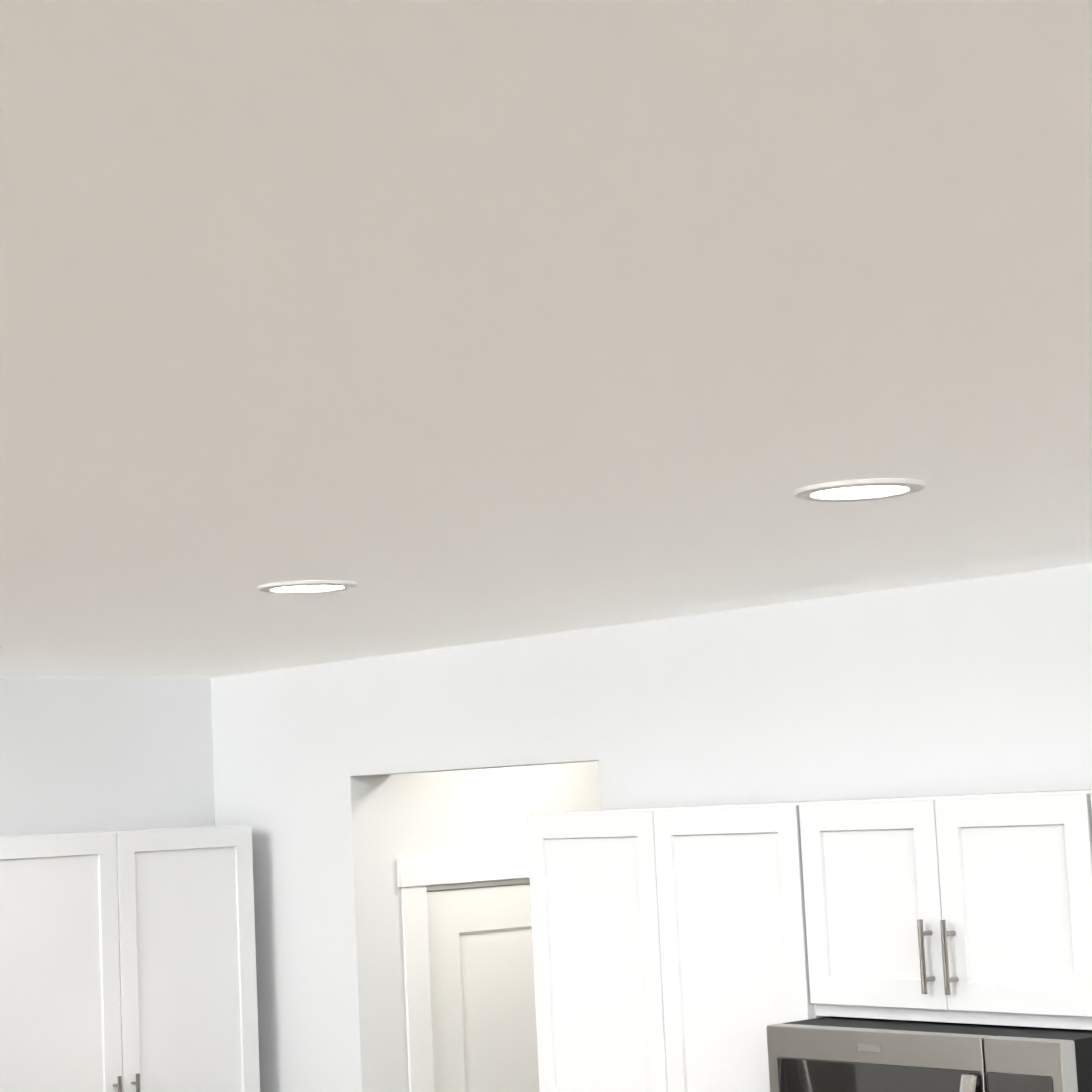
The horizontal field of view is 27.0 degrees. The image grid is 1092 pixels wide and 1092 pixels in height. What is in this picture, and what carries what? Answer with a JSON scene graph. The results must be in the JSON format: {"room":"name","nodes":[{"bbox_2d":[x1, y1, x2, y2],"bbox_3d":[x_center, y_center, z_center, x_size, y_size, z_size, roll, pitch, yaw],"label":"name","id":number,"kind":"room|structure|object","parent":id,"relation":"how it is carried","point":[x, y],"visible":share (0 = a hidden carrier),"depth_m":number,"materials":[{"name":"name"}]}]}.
{"room":"kitchen","nodes":[
{"label":"kitchen","id":0,"kind":"room"},
{"bbox_2d":[0,678,211,836],"bbox_3d":[-4.601,1.625,4.156,9.680,2.758,0.150,3,-8,-41],"label":"wall","id":1,"kind":"structure","parent":0,"point":[78,755],"depth_m":7.04,"materials":[{"name":"paint"}]},
{"bbox_2d":[0,825,259,1091],"bbox_3d":[-1.344,1.307,6.735,0.950,0.914,0.335,3,-8,-41],"label":"upper cabinet","id":2,"kind":"object","parent":1,"relation":"attached to","point":[127,960],"visible":1,"depth_m":6.62,"materials":[{"name":"white paint"}]},
{"bbox_2d":[0,0,1091,677],"bbox_3d":[-1.248,-0.154,2.629,12.600,0.120,7.231,3,-8,-41],"label":"ceiling","id":3,"kind":"structure","parent":0,"point":[428,324],"depth_m":2.09,"materials":[{"name":"paint"}]},
{"bbox_2d":[257,580,356,593],"bbox_3d":[-0.469,0.082,4.476,0.196,0.009,0.196,3,-8,-41],"label":"recessed light","id":4,"kind":"object","parent":3,"relation":"in","point":[309,587],"visible":1,"depth_m":4.46,"materials":[{"name":"white paint"}]},
{"bbox_2d":[794,478,924,501],"bbox_3d":[0.469,-0.082,3.406,0.196,0.009,0.196,3,-8,-41],"label":"recessed light","id":5,"kind":"object","parent":3,"relation":"in","point":[859,490],"visible":1,"depth_m":3.39,"materials":[{"name":"white paint"}]},
{"bbox_2d":[208,563,1091,1091],"bbox_3d":[1.367,1.390,4.573,0.150,2.758,7.062,3,-8,-41],"label":"wall","id":6,"kind":"structure","parent":0,"point":[340,787],"depth_m":6.03,"materials":[{"name":"paint"}]},
{"bbox_2d":[397,850,529,1091],"bbox_3d":[-0.044,2.037,7.087,1.051,2.165,0.169,3,-8,-41],"label":"door frame","id":7,"kind":"structure","parent":6,"relation":"attached to","point":[416,876],"depth_m":6.79,"materials":[{"name":"white paint"}]},
{"bbox_2d":[427,883,538,1091],"bbox_3d":[0.017,2.070,7.023,0.840,2.037,0.111,3,-8,-41],"label":"pantry door","id":8,"kind":"structure","parent":6,"relation":"in","point":[483,1006],"depth_m":6.98,"materials":[{"name":"white paint"}]},
{"bbox_2d":[527,801,810,1091],"bbox_3d":[0.387,1.072,5.367,0.310,0.914,0.914,3,-8,-41],"label":"upper cabinet","id":9,"kind":"object","parent":6,"relation":"attached to","point":[689,948],"depth_m":5.27,"materials":[{"name":"white paint"}]},
{"bbox_2d":[799,789,1091,1029],"bbox_3d":[0.925,0.751,4.765,0.310,0.460,0.762,3,-8,-41],"label":"upper cabinet","id":10,"kind":"object","parent":6,"relation":"attached to","point":[966,908],"depth_m":4.64,"materials":[{"name":"white paint"}]},
{"bbox_2d":[766,1016,1091,1091],"bbox_3d":[0.875,1.192,4.654,0.496,0.426,0.760,3,-8,-41],"label":"microwave","id":11,"kind":"object","parent":10,"relation":"attached to","point":[837,1054],"visible":0.96,"depth_m":4.53,"materials":[{"name":"silver metal"}]},
{"bbox_2d":[1091,789,1091,840],"bbox_3d":[1.485,0.880,4.114,0.310,0.914,0.912,3,-8,-41],"label":"upper cabinet","id":12,"kind":"object","parent":6,"relation":"attached to","point":[1091,789],"depth_m":4.40,"materials":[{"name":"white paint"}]}
]}

